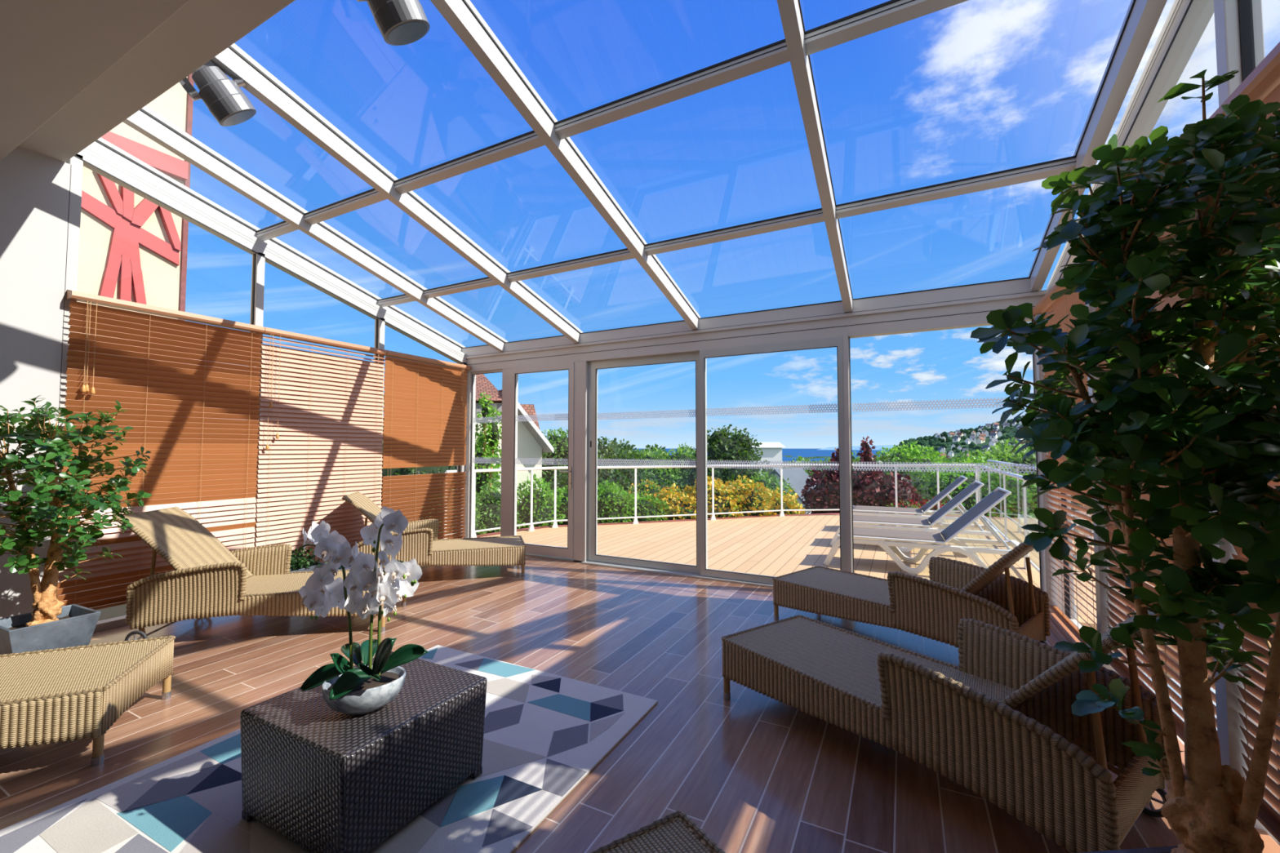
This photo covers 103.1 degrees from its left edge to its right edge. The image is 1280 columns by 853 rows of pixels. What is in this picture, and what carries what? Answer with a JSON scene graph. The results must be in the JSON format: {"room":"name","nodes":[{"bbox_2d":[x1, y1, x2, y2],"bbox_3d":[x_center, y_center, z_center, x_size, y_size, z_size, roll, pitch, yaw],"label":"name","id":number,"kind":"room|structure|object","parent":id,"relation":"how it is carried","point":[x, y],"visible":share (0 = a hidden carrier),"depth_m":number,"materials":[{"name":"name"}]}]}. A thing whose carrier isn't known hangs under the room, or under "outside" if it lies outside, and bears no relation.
{"room":"sunroom","nodes":[
{"label":"sunroom","id":0,"kind":"room"},
{"bbox_2d":[0,146,71,618],"bbox_3d":[-5.111,-0.209,1.558,0.300,3.390,4.445,-1,-3,27],"label":"wall","id":1,"kind":"structure","parent":0,"point":[35,192],"depth_m":3.35,"materials":[{"name":"paint"}]},
{"bbox_2d":[55,153,83,598],"bbox_3d":[-3.983,-0.233,3.508,0.090,3.364,0.064,-1,-3,27],"label":"trim","id":2,"kind":"structure","parent":1,"relation":"attached to","point":[77,167],"depth_m":3.53,"materials":[{"name":"white metal"}]},
{"bbox_2d":[56,300,262,609],"bbox_3d":[-3.623,0.223,3.947,0.083,2.150,1.172,-1,-3,27],"label":"blind","id":3,"kind":"object","parent":1,"relation":"attached to","point":[201,464],"visible":0.72,"depth_m":3.90,"materials":[{"name":"wood"}]},
{"bbox_2d":[66,289,265,333],"bbox_3d":[-3.635,-0.890,3.998,0.100,0.067,1.176,-1,-3,27],"label":"pelmet","id":4,"kind":"object","parent":1,"relation":"attached to","point":[71,295],"visible":1,"depth_m":3.87,"materials":[{"name":"brown wood"}]},
{"bbox_2d":[93,567,350,632],"bbox_3d":[-3.163,1.489,5.019,0.090,0.050,3.625,-1,-3,27],"label":"sill","id":5,"kind":"structure","parent":1,"relation":"attached to","point":[119,621],"depth_m":3.68,"materials":[{"name":"white paint"}]},
{"bbox_2d":[248,252,265,546],"bbox_3d":[-3.450,-0.038,4.531,0.090,3.060,0.064,-1,-3,27],"label":"trim","id":6,"kind":"structure","parent":1,"relation":"attached to","point":[260,260],"depth_m":4.55,"materials":[{"name":"white metal"}]},
{"bbox_2d":[74,144,466,364],"bbox_3d":[-3.168,-0.254,5.082,0.092,3.438,3.648,-1,-3,27],"label":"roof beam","id":7,"kind":"structure","parent":1,"relation":"in","point":[254,255],"depth_m":4.49,"materials":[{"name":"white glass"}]},
{"bbox_2d":[90,137,465,351],"bbox_3d":[-3.232,-1.557,5.184,0.078,1.128,3.745,-1,-3,27],"label":"rafter","id":8,"kind":"object","parent":1,"relation":"on","point":[100,144],"visible":0.45,"depth_m":4.53,"materials":[{"name":"white metal"}]},
{"bbox_2d":[256,220,297,240],"bbox_3d":[-3.176,-1.749,4.493,0.677,0.069,0.068,-1,-3,27],"label":"beam","id":9,"kind":"structure","parent":8,"relation":"attached to","point":[282,228],"depth_m":4.51,"materials":[{"name":"white metal"}]},
{"bbox_2d":[254,333,385,562],"bbox_3d":[-3.075,0.278,5.003,0.083,2.170,1.204,-1,-3,27],"label":"blind","id":10,"kind":"object","parent":1,"relation":"attached to","point":[320,444],"visible":0.84,"depth_m":4.92,"materials":[{"name":"wood"}]},
{"bbox_2d":[259,327,386,355],"bbox_3d":[-3.087,-0.845,5.053,0.100,0.067,1.196,-1,-3,27],"label":"pelmet","id":11,"kind":"object","parent":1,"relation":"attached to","point":[288,335],"visible":0.94,"depth_m":4.96,"materials":[{"name":"brown wood"}]},
{"bbox_2d":[0,0,294,162],"bbox_3d":[-2.232,-2.161,0.132,6.800,0.670,4.417,-1,-3,27],"label":"ceiling","id":12,"kind":"structure","parent":0,"point":[72,72],"depth_m":2.45,"materials":[{"name":"paint"}]},
{"bbox_2d":[381,355,467,539],"bbox_3d":[-2.523,0.338,6.067,0.083,2.200,1.190,-1,-3,27],"label":"blind","id":13,"kind":"object","parent":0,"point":[424,425],"visible":0.8,"depth_m":6.05,"materials":[{"name":"wood"}]},
{"bbox_2d":[0,555,1182,852],"bbox_3d":[-1.402,1.432,1.670,6.320,0.120,8.180,-1,-3,27],"label":"floor","id":14,"kind":"structure","parent":0,"point":[756,772],"depth_m":2.41,"materials":[{"name":"brown wood"}]},
{"bbox_2d":[0,395,151,654],"bbox_3d":[-3.499,0.617,2.954,0.991,1.617,0.996,-1,-3,25],"label":"potted tree","id":15,"kind":"object","parent":14,"relation":"on","point":[51,624],"visible":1,"depth_m":2.97,"materials":[{"name":"green plant"}]},
{"bbox_2d":[0,635,175,766],"bbox_3d":[-3.100,0.961,2.072,1.678,0.855,0.705,1,-3,-23],"label":"lounger","id":16,"kind":"object","parent":14,"relation":"on","point":[70,694],"visible":1,"depth_m":2.16,"materials":[{"name":"wicker"}]},
{"bbox_2d":[115,506,406,640],"bbox_3d":[-2.685,1.033,3.751,1.678,0.855,0.705,0,-2,-12],"label":"lounger","id":17,"kind":"object","parent":14,"relation":"on","point":[210,580],"visible":0.74,"depth_m":3.43,"materials":[{"name":"wicker"}]},
{"bbox_2d":[289,546,325,572],"bbox_3d":[-3.032,1.270,4.485,0.499,0.443,0.450,-1,-3,16],"label":"potted plant","id":18,"kind":"object","parent":14,"relation":"on","point":[300,564],"visible":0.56,"depth_m":4.48,"materials":[{"name":"plant"}]},
{"bbox_2d":[0,644,657,852],"bbox_3d":[-1.191,1.373,1.855,1.595,0.013,2.498,-1,-3,27],"label":"area rug","id":19,"kind":"object","parent":14,"relation":"on","point":[544,732],"visible":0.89,"depth_m":1.90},
{"bbox_2d":[240,651,487,852],"bbox_3d":[-1.004,1.181,1.894,0.589,0.373,0.595,-1,-3,27],"label":"wicker coffee table","id":20,"kind":"object","parent":19,"relation":"on","point":[322,778],"visible":0.97,"depth_m":1.69,"materials":[{"name":"wicker"}]},
{"bbox_2d":[294,506,429,715],"bbox_3d":[-1.015,0.636,1.818,0.741,0.706,0.270,-1,-3,27],"label":"orchid arrangement","id":21,"kind":"object","parent":20,"relation":"on","point":[366,688],"visible":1,"depth_m":1.77,"materials":[{"name":"plant"}]},
{"bbox_2d":[320,665,406,715],"bbox_3d":[-0.969,0.936,1.787,0.235,0.104,0.242,-1,-3,27],"label":"bowl","id":22,"kind":"object","parent":20,"relation":"on","point":[371,695],"depth_m":1.72,"materials":[{"name":"ceramic"}]},
{"bbox_2d":[342,491,525,577],"bbox_3d":[-2.050,1.094,5.204,1.678,0.855,0.705,1,-3,-17],"label":"lounger","id":23,"kind":"object","parent":14,"relation":"on","point":[420,542],"visible":0.84,"depth_m":5.00,"materials":[{"name":"wicker"}]},
{"bbox_2d":[525,553,773,587],"bbox_3d":[0.432,1.514,5.230,6.100,0.018,0.160,-1,-3,27],"label":"trim","id":24,"kind":"structure","parent":14,"relation":"on","point":[587,562],"depth_m":5.30,"materials":[{"name":"metal"}]},
{"bbox_2d":[590,810,725,852],"bbox_3d":[0.294,0.896,0.524,0.705,0.855,1.678,2,-3,-33],"label":"lounger","id":25,"kind":"object","parent":14,"relation":"on","point":[675,833],"visible":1,"depth_m":1.29,"materials":[{"name":"wicker"}]},
{"bbox_2d":[772,523,1069,647],"bbox_3d":[1.784,1.019,3.433,0.705,0.855,1.678,2,-3,-40],"label":"lounger","id":26,"kind":"object","parent":14,"relation":"on","point":[933,609],"visible":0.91,"depth_m":3.17,"materials":[{"name":"wicker"}]},
{"bbox_2d":[721,607,1170,852],"bbox_3d":[1.159,0.965,2.157,0.705,0.855,1.678,2,-3,-35],"label":"lounger","id":27,"kind":"object","parent":14,"relation":"on","point":[1000,724],"visible":0.91,"depth_m":1.83,"materials":[{"name":"wicker"}]},
{"bbox_2d":[969,69,1279,852],"bbox_3d":[1.198,0.236,1.140,1.011,2.224,0.724,0,-2,-5],"label":"potted tree","id":28,"kind":"object","parent":14,"relation":"on","point":[1213,437],"visible":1,"depth_m":1.03,"materials":[{"name":"green plant"}]},
{"bbox_2d":[1048,612,1279,852],"bbox_3d":[2.251,1.353,2.213,0.090,0.085,3.500,-1,-3,27],"label":"rail","id":29,"kind":"object","parent":14,"relation":"on","point":[1057,626],"visible":0.17,"depth_m":3.21,"materials":[{"name":"brown wood"}]},
{"bbox_2d":[1084,303,1120,673],"bbox_3d":[2.528,0.258,2.778,0.074,2.320,0.068,-1,-3,27],"label":"trim","id":30,"kind":"structure","parent":29,"relation":"on","point":[1101,596],"depth_m":2.74,"materials":[{"name":"white metal"}]},
{"bbox_2d":[1208,264,1266,831],"bbox_3d":[1.972,0.213,1.707,0.074,2.320,0.068,-1,-3,27],"label":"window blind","id":31,"kind":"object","parent":29,"relation":"on","point":[1229,733],"depth_m":1.66,"materials":[{"name":"white metal"}]},
{"bbox_2d":[1070,618,1279,845],"bbox_3d":[2.332,1.368,2.173,0.090,0.050,3.625,-1,-3,27],"label":"sill","id":32,"kind":"structure","parent":14,"relation":"on","point":[1073,620],"depth_m":3.58,"materials":[{"name":"white paint"}]},
{"bbox_2d":[1116,190,1143,682],"bbox_3d":[2.601,0.045,2.749,0.090,2.744,0.064,-1,-3,27],"label":"trim","id":33,"kind":"structure","parent":32,"relation":"on","point":[1122,611],"depth_m":2.69,"materials":[{"name":"white metal"}]},
{"bbox_2d":[1032,262,1079,315],"bbox_3d":[2.793,-0.916,3.370,0.100,0.067,1.216,-1,-3,27],"label":"pelmet","id":34,"kind":"object","parent":33,"relation":"attached to","point":[1046,301],"visible":0.29,"depth_m":3.60,"materials":[{"name":"brown wood"}]},
{"bbox_2d":[1213,0,1279,844],"bbox_3d":[2.046,-0.159,1.685,0.090,3.060,0.064,-1,-3,27],"label":"window frame","id":35,"kind":"structure","parent":32,"relation":"on","point":[1225,11],"depth_m":1.72,"materials":[{"name":"white metal"}]},
{"bbox_3d":[1.512,-0.354,0.662,0.090,3.364,0.064,-1,-3,27],"label":"trim","id":36,"kind":"structure","parent":32,"relation":"on","visible":0},
{"bbox_2d":[1208,41,1279,119],"bbox_3d":[1.688,-1.007,1.241,0.100,0.067,1.176,-1,-3,27],"label":"pelmet","id":37,"kind":"object","parent":36,"relation":"attached to","point":[1265,77],"visible":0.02,"depth_m":1.43,"materials":[{"name":"brown wood"}]},
{"bbox_2d":[465,289,1047,372],"bbox_3d":[0.428,-0.881,5.356,6.250,0.214,0.140,-1,-3,27],"label":"beam","id":38,"kind":"structure","parent":0,"point":[969,313],"depth_m":4.83,"materials":[{"name":"white metal"}]},
{"bbox_2d":[122,106,507,352],"bbox_3d":[-2.573,-1.572,4.843,0.078,1.128,3.745,-1,-3,27],"label":"rafter","id":39,"kind":"object","parent":38,"relation":"on","point":[144,121],"visible":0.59,"depth_m":4.17,"materials":[{"name":"white metal"}]},
{"bbox_2d":[303,188,387,224],"bbox_3d":[-2.340,-1.768,4.060,1.076,0.069,0.068,-1,-3,27],"label":"beam","id":40,"kind":"structure","parent":39,"relation":"attached to","point":[372,196],"depth_m":4.06,"materials":[{"name":"white metal"}]},
{"bbox_2d":[423,276,497,298],"bbox_3d":[-1.784,-1.406,5.117,1.076,0.069,0.068,-1,-3,27],"label":"beam","id":41,"kind":"structure","parent":39,"relation":"attached to","point":[486,282],"depth_m":5.12,"materials":[{"name":"white metal"}]},
{"bbox_2d":[211,43,582,343],"bbox_3d":[-1.559,-1.594,4.318,0.078,1.128,3.745,-1,-3,27],"label":"rafter","id":42,"kind":"object","parent":38,"relation":"on","point":[233,61],"visible":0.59,"depth_m":3.58,"materials":[{"name":"white metal"}]},
{"bbox_2d":[179,59,256,126],"bbox_3d":[-2.385,-1.957,2.848,0.250,0.479,0.381,-1,-3,27],"label":"ceiling spotlight","id":43,"kind":"object","parent":42,"relation":"hanging from","point":[224,97],"visible":0.64,"depth_m":2.81,"materials":[{"name":"metal"}]},
{"bbox_2d":[394,130,545,194],"bbox_3d":[-1.183,-1.793,3.461,1.396,0.069,0.068,-1,-3,27],"label":"beam","id":44,"kind":"structure","parent":42,"relation":"attached to","point":[530,140],"depth_m":3.42,"materials":[{"name":"white metal"}]},
{"bbox_2d":[506,248,635,282],"bbox_3d":[-0.628,-1.432,4.518,1.396,0.069,0.068,-1,-3,27],"label":"beam","id":45,"kind":"structure","parent":42,"relation":"attached to","point":[621,255],"depth_m":4.49,"materials":[{"name":"white metal"}]},
{"bbox_2d":[382,350,471,369],"bbox_3d":[-2.531,-0.799,6.127,0.100,0.067,1.216,-1,-3,27],"label":"pelmet","id":46,"kind":"object","parent":38,"relation":"attached to","point":[389,353],"visible":0.94,"depth_m":6.04,"materials":[{"name":"brown wood"}]},
{"bbox_2d":[464,372,475,537],"bbox_3d":[-2.276,0.435,6.703,0.157,2.300,0.100,-1,-3,27],"label":"trim","id":47,"kind":"structure","parent":38,"relation":"attached to","point":[468,375],"depth_m":6.65,"materials":[{"name":"white metal"}]},
{"bbox_2d":[469,368,502,537],"bbox_3d":[-1.965,0.419,6.534,0.552,2.282,0.046,-1,-3,27],"label":"window","id":48,"kind":"structure","parent":38,"relation":"in","point":[473,420],"depth_m":6.63,"materials":[{"name":"white metal"}]},
{"bbox_2d":[500,368,511,536],"bbox_3d":[-1.651,0.421,6.380,0.148,2.300,0.100,-1,-3,27],"label":"trim","id":49,"kind":"structure","parent":38,"relation":"attached to","point":[506,373],"depth_m":6.34,"materials":[{"name":"white metal"}]},
{"bbox_2d":[504,335,574,351],"bbox_3d":[-1.227,-1.010,6.176,1.076,0.119,0.038,-1,-3,27],"label":"trim","id":50,"kind":"structure","parent":38,"relation":"on","point":[559,340],"depth_m":6.17,"materials":[{"name":"white metal"}]},
{"bbox_2d":[509,362,573,559],"bbox_3d":[-1.192,0.393,6.076,0.948,2.270,0.118,-1,-3,27],"label":"door","id":51,"kind":"structure","parent":38,"relation":"in","point":[531,548],"depth_m":6.07,"materials":[{"name":"white metal"}]},
{"bbox_2d":[430,0,700,330],"bbox_3d":[-0.261,-1.623,3.646,0.078,1.128,3.745,-1,-3,27],"label":"rafter","id":52,"kind":"object","parent":38,"relation":"on","point":[462,15],"visible":0.96,"depth_m":3.05,"materials":[{"name":"white metal"}]},
{"bbox_2d":[356,0,430,45],"bbox_3d":[-1.085,-1.932,2.178,0.250,0.500,0.353,-1,-3,27],"label":"ceiling spotlight","id":53,"kind":"object","parent":52,"relation":"hanging from","point":[399,22],"visible":1,"depth_m":2.16,"materials":[{"name":"metal"}]},
{"bbox_2d":[554,38,790,139],"bbox_3d":[0.115,-1.822,2.789,1.397,0.069,0.068,-1,-3,27],"label":"beam","id":54,"kind":"structure","parent":52,"relation":"attached to","point":[768,56],"depth_m":2.73,"materials":[{"name":"white metal"}]},
{"bbox_2d":[644,208,824,255],"bbox_3d":[0.670,-1.460,3.846,1.397,0.069,0.068,-1,-3,27],"label":"beam","id":55,"kind":"structure","parent":52,"relation":"attached to","point":[812,216],"depth_m":3.80,"materials":[{"name":"white metal"}]},
{"bbox_2d":[573,360,588,562],"bbox_3d":[-0.671,0.400,5.872,0.164,2.300,0.100,-1,-3,27],"label":"post","id":56,"kind":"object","parent":38,"relation":"attached to","point":[580,509],"depth_m":5.83,"materials":[{"name":"white metal"}]},
{"bbox_2d":[579,320,692,343],"bbox_3d":[-0.071,-1.036,5.578,1.396,0.119,0.038,-1,-3,27],"label":"trim","id":57,"kind":"structure","parent":38,"relation":"on","point":[677,326],"depth_m":5.55,"materials":[{"name":"white metal"}]},
{"bbox_2d":[587,351,707,573],"bbox_3d":[0.046,0.375,5.527,1.427,2.280,0.049,-1,-3,27],"label":"door","id":58,"kind":"structure","parent":38,"relation":"in","point":[593,460],"depth_m":5.57,"materials":[{"name":"metal"}]},
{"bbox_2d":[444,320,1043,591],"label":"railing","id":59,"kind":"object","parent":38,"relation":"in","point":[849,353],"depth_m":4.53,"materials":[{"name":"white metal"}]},
{"bbox_2d":[697,300,844,329],"bbox_3d":[1.228,-1.064,4.905,1.397,0.119,0.038,-1,-3,27],"label":"trim","id":60,"kind":"structure","parent":38,"relation":"on","point":[833,307],"depth_m":4.86,"materials":[{"name":"white metal"}]},
{"bbox_2d":[699,337,847,584],"bbox_3d":[1.228,0.346,4.852,1.373,2.280,0.046,-1,-3,27],"label":"door","id":61,"kind":"structure","parent":38,"relation":"in","point":[837,342],"depth_m":4.85,"materials":[{"name":"metal"}]},
{"bbox_2d":[777,0,853,312],"bbox_3d":[1.038,-1.651,2.973,0.078,1.128,3.745,-1,-3,27],"label":"rafter","id":62,"kind":"object","parent":38,"relation":"on","point":[790,11],"visible":0.96,"depth_m":2.80,"materials":[{"name":"white metal"}]},
{"bbox_2d":[804,0,968,55],"bbox_3d":[1.362,-1.849,2.143,1.281,0.069,0.068,-1,-3,27],"label":"beam","id":63,"kind":"structure","parent":62,"relation":"attached to","point":[891,13],"depth_m":2.30,"materials":[{"name":"white metal"}]},
{"bbox_2d":[843,333,851,572],"bbox_3d":[1.843,0.318,4.508,0.036,2.312,0.012,-1,-3,27],"label":"trim","id":64,"kind":"structure","parent":38,"relation":"attached to","point":[845,335],"depth_m":4.51,"materials":[{"name":"white metal"}]},
{"bbox_2d":[852,276,1030,312],"bbox_3d":[2.475,-1.092,4.259,1.281,0.119,0.038,-1,-3,27],"label":"trim","id":65,"kind":"structure","parent":38,"relation":"on","point":[1022,285],"depth_m":4.22,"materials":[{"name":"white metal"}]},
{"bbox_2d":[1035,314,1059,612],"bbox_3d":[3.079,0.303,3.841,0.074,2.320,0.068,-1,-3,27],"label":"trim","id":66,"kind":"structure","parent":38,"relation":"attached to","point":[1040,374],"depth_m":3.79,"materials":[{"name":"white metal"}]},
{"bbox_2d":[1055,484,1075,619],"bbox_3d":[3.155,0.247,3.809,0.090,2.429,0.064,-1,-3,27],"label":"trim","id":67,"kind":"structure","parent":38,"relation":"attached to","point":[1060,564],"depth_m":3.75,"materials":[{"name":"white metal"}]},
{"bbox_2d":[1027,0,1167,292],"bbox_3d":[2.234,-1.677,2.354,0.078,1.128,3.745,-1,-3,27],"label":"rafter","id":68,"kind":"object","parent":38,"relation":"on","point":[1141,19],"visible":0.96,"depth_m":2.44,"materials":[{"name":"white metal"}]},
{"bbox_2d":[835,155,1075,218],"bbox_3d":[1.918,-1.488,3.200,1.281,0.069,0.068,-1,-3,27],"label":"beam","id":69,"kind":"structure","parent":68,"relation":"attached to","point":[1044,170],"depth_m":3.15,"materials":[{"name":"white metal"}]},
{"bbox_2d":[1046,0,1279,800],"bbox_3d":[2.326,-0.374,2.237,0.092,3.438,3.648,-1,-3,27],"label":"window","id":70,"kind":"structure","parent":38,"relation":"in","point":[1246,28],"depth_m":2.14,"materials":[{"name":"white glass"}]},
{"bbox_2d":[1040,285,1097,644],"bbox_3d":[2.800,0.223,3.314,0.050,2.195,1.125,-1,-3,27],"label":"blind","id":71,"kind":"object","parent":70,"relation":"attached to","point":[1061,306],"visible":0.31,"depth_m":3.32,"materials":[{"name":"wood"}]},
{"bbox_2d":[1095,226,1217,742],"bbox_3d":[2.246,0.153,2.247,0.050,2.145,1.132,-1,-3,27],"label":"blind","id":72,"kind":"object","parent":70,"relation":"attached to","point":[1120,668],"visible":0.09,"depth_m":2.25,"materials":[{"name":"wood"}]},
{"bbox_2d":[1226,83,1279,843],"bbox_3d":[1.691,0.107,1.178,0.050,2.145,1.132,-1,-3,27],"label":"blind","id":73,"kind":"object","parent":70,"relation":"attached to","point":[1267,815],"visible":0.14,"depth_m":1.55,"materials":[{"name":"wood"}]},
{"label":"outside","id":74,"kind":"structure","parent":0,"visible":0},
{"bbox_2d":[324,422,1211,678],"bbox_3d":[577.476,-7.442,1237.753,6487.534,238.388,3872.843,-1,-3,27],"label":"ground","id":75,"kind":"structure","parent":74,"point":[987,440],"depth_m":1281.42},
{"bbox_2d":[62,73,194,621],"bbox_3d":[-8.831,-1.028,4.088,3.200,10.000,7.046,-1,-3,27],"label":"house","id":76,"kind":"structure","parent":75,"relation":"on","point":[132,248],"depth_m":6.12,"materials":[{"name":"paint"}]},
{"bbox_2d":[324,395,500,563],"bbox_3d":[-5.791,1.303,11.978,4.568,4.279,5.843,-1,-3,27],"label":"tree","id":77,"kind":"object","parent":75,"relation":"on","point":[437,469],"visible":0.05,"depth_m":10.73,"materials":[{"name":"green plant"}]},
{"bbox_2d":[419,475,524,539],"bbox_3d":[-2.647,1.657,8.007,1.056,1.761,2.072,-1,-3,27],"label":"shrub","id":78,"kind":"object","parent":75,"relation":"on","point":[487,513],"visible":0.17,"depth_m":8.07,"materials":[{"name":"green plant"}]},
{"bbox_2d":[474,391,502,507],"bbox_3d":[-3.177,1.118,10.191,0.933,3.640,0.885,-1,-3,27],"label":"leafy shrub","id":79,"kind":"object","parent":75,"relation":"on","point":[493,437],"visible":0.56,"depth_m":10.15,"materials":[{"name":"green plant"}]},
{"bbox_2d":[475,373,553,502],"bbox_3d":[-7.182,2.469,23.506,8.740,9.739,10.467,-1,-3,27],"label":"house","id":80,"kind":"structure","parent":75,"relation":"on","point":[531,442],"depth_m":21.09,"materials":[{"name":"paint"}]},
{"bbox_2d":[541,427,568,496],"bbox_3d":[-4.751,3.691,34.209,6.679,7.415,5.307,-1,-3,27],"label":"tree","id":81,"kind":"object","parent":75,"relation":"on","point":[560,444],"visible":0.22,"depth_m":33.41,"materials":[{"name":"green plant"}]},
{"bbox_2d":[516,472,598,528],"bbox_3d":[-1.524,1.753,9.057,1.400,1.875,1.821,-1,-3,27],"label":"shrub","id":82,"kind":"object","parent":75,"relation":"on","point":[543,504],"visible":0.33,"depth_m":8.73,"materials":[{"name":"green plant"}]},
{"bbox_2d":[546,435,658,497],"bbox_3d":[-1.696,2.674,21.171,5.172,4.673,7.560,-1,-3,27],"label":"tree","id":83,"kind":"object","parent":75,"relation":"on","point":[625,477],"visible":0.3,"depth_m":20.98,"materials":[{"name":"green plant"}]},
{"bbox_2d":[597,480,669,523],"bbox_3d":[-0.243,1.868,9.486,1.614,1.771,1.633,-1,-3,27],"label":"shrub","id":84,"kind":"object","parent":75,"relation":"on","point":[610,504],"visible":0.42,"depth_m":9.26,"materials":[{"name":"green plant"}]},
{"bbox_2d":[626,442,696,496],"bbox_3d":[1.118,3.655,29.010,6.630,5.613,8.250,-1,-3,27],"label":"tree","id":85,"kind":"object","parent":75,"relation":"on","point":[664,477],"visible":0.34,"depth_m":29.73,"materials":[{"name":"green plant"}]},
{"bbox_2d":[675,424,775,494],"bbox_3d":[2.611,1.986,16.116,3.391,4.207,3.521,-1,-3,27],"label":"tree","id":86,"kind":"object","parent":75,"relation":"on","point":[739,446],"visible":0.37,"depth_m":16.16,"materials":[{"name":"green plant"}]},
{"bbox_2d":[648,475,805,520],"bbox_3d":[1.634,1.942,10.119,2.985,1.950,2.588,-1,-3,27],"label":"flowering shrub","id":87,"kind":"object","parent":75,"relation":"on","point":[743,499],"visible":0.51,"depth_m":9.86,"materials":[{"name":"yellow plant"}]},
{"bbox_2d":[734,471,797,513],"bbox_3d":[3.417,2.530,14.609,2.518,2.497,2.723,-1,-3,27],"label":"tree","id":88,"kind":"object","parent":75,"relation":"on","point":[772,484],"visible":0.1,"depth_m":14.68,"materials":[{"name":"green plant"}]},
{"bbox_2d":[750,442,785,476],"bbox_3d":[14.647,6.362,60.029,3.800,8.980,4.600,0,-2,-1],"label":"house","id":89,"kind":"structure","parent":75,"relation":"on","point":[772,451],"depth_m":58.16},
{"bbox_2d":[768,467,816,514],"bbox_3d":[11.196,6.034,38.180,4.000,5.782,5.200,2,-3,-44],"label":"house","id":90,"kind":"structure","parent":75,"relation":"on","point":[797,477],"depth_m":37.08,"materials":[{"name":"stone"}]},
{"bbox_2d":[800,435,924,514],"bbox_3d":[5.041,1.749,11.451,2.714,3.083,1.581,-1,-3,27],"label":"shrub","id":91,"kind":"object","parent":75,"relation":"on","point":[868,491],"visible":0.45,"depth_m":11.30,"materials":[{"name":"purple plant"}]},
{"bbox_2d":[852,451,949,506],"bbox_3d":[6.842,2.260,13.945,3.173,3.167,3.303,-1,-3,27],"label":"tree","id":92,"kind":"object","parent":75,"relation":"on","point":[922,486],"visible":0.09,"depth_m":13.76,"materials":[{"name":"green plant"}]},
{"bbox_2d":[873,440,961,476],"bbox_3d":[10.639,2.800,19.791,3.652,4.546,5.800,-1,-3,27],"label":"tree","id":93,"kind":"object","parent":75,"relation":"on","point":[917,449],"visible":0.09,"depth_m":20.26,"materials":[{"name":"green plant"}]},
{"bbox_2d":[822,415,1033,462],"bbox_3d":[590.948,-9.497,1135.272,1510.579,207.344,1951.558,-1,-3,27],"label":"trees","id":94,"kind":"object","parent":75,"relation":"on","point":[922,441],"visible":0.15,"depth_m":1449.91,"materials":[{"name":"plant"}]},
{"bbox_2d":[910,451,1037,518],"bbox_3d":[9.420,2.428,14.666,3.823,3.441,3.492,-1,-3,27],"label":"tree","id":95,"kind":"object","parent":75,"relation":"on","point":[1011,502],"visible":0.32,"depth_m":13.97,"materials":[{"name":"green plant"}]},
{"bbox_2d":[934,436,1032,470],"bbox_3d":[29.600,5.607,43.693,11.518,9.558,10.716,-1,-3,27],"label":"tree","id":96,"kind":"object","parent":75,"relation":"on","point":[1016,442],"visible":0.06,"depth_m":44.73,"materials":[{"name":"green plant"}]},
{"bbox_2d":[963,444,1092,518],"bbox_3d":[14.204,2.251,16.352,7.055,5.193,4.890,-1,-3,27],"label":"tree","id":97,"kind":"object","parent":75,"relation":"on","point":[1031,459],"visible":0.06,"depth_m":17.05,"materials":[{"name":"green plant"}]},
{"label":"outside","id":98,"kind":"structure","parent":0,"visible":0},
{"bbox_2d":[633,448,888,462],"bbox_3d":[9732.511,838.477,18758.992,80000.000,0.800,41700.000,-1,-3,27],"label":"sea","id":99,"kind":"structure","parent":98,"point":[794,453],"depth_m":4625.84,"materials":[{"name":"liquid"}]},
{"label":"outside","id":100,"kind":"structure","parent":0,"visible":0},
{"bbox_2d":[483,514,1204,652],"bbox_3d":[3.401,1.720,8.072,10.450,0.128,7.620,-1,-3,27],"label":"deck","id":101,"kind":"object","parent":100,"point":[771,546],"visible":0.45,"depth_m":6.77,"materials":[{"name":"wood"}]},
{"bbox_2d":[440,513,986,539],"bbox_3d":[1.798,1.764,8.484,7.477,0.194,6.879,-1,-3,27],"label":"edging","id":102,"kind":"object","parent":101,"relation":"attached to","point":[746,517],"visible":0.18,"depth_m":9.08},
{"bbox_2d":[830,480,998,556],"bbox_3d":[3.529,1.158,6.697,1.884,0.901,0.628,-1,-3,26],"label":"lounger","id":103,"kind":"object","parent":101,"relation":"on","point":[922,524],"visible":0.59,"depth_m":6.54,"materials":[{"name":"plastic"}]},
{"bbox_2d":[853,475,979,527],"bbox_3d":[4.110,1.209,7.904,1.884,0.901,0.628,-1,-3,26],"label":"lounger","id":104,"kind":"object","parent":101,"relation":"on","point":[878,511],"visible":0.54,"depth_m":7.78,"materials":[{"name":"plastic"}]},
{"bbox_2d":[823,487,1029,574],"bbox_3d":[3.038,1.110,5.578,1.884,0.901,0.628,-1,-3,26],"label":"lounger","id":105,"kind":"object","parent":101,"relation":"on","point":[934,540],"visible":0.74,"depth_m":5.41,"materials":[{"name":"plastic"}]},
{"bbox_2d":[986,459,1035,533],"bbox_3d":[6.335,1.151,8.727,0.107,1.064,5.100,-1,-3,27],"label":"metal railing","id":106,"kind":"object","parent":101,"relation":"on","point":[1019,526],"visible":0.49,"depth_m":8.04,"materials":[{"name":"metal"}]},
{"bbox_2d":[977,464,1077,619],"bbox_3d":[4.880,1.099,6.779,0.157,1.004,6.501,-1,-3,27],"label":"glass railing","id":107,"kind":"object","parent":101,"relation":"on","point":[1013,475],"visible":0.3,"depth_m":6.64,"materials":[{"name":"white paint"}]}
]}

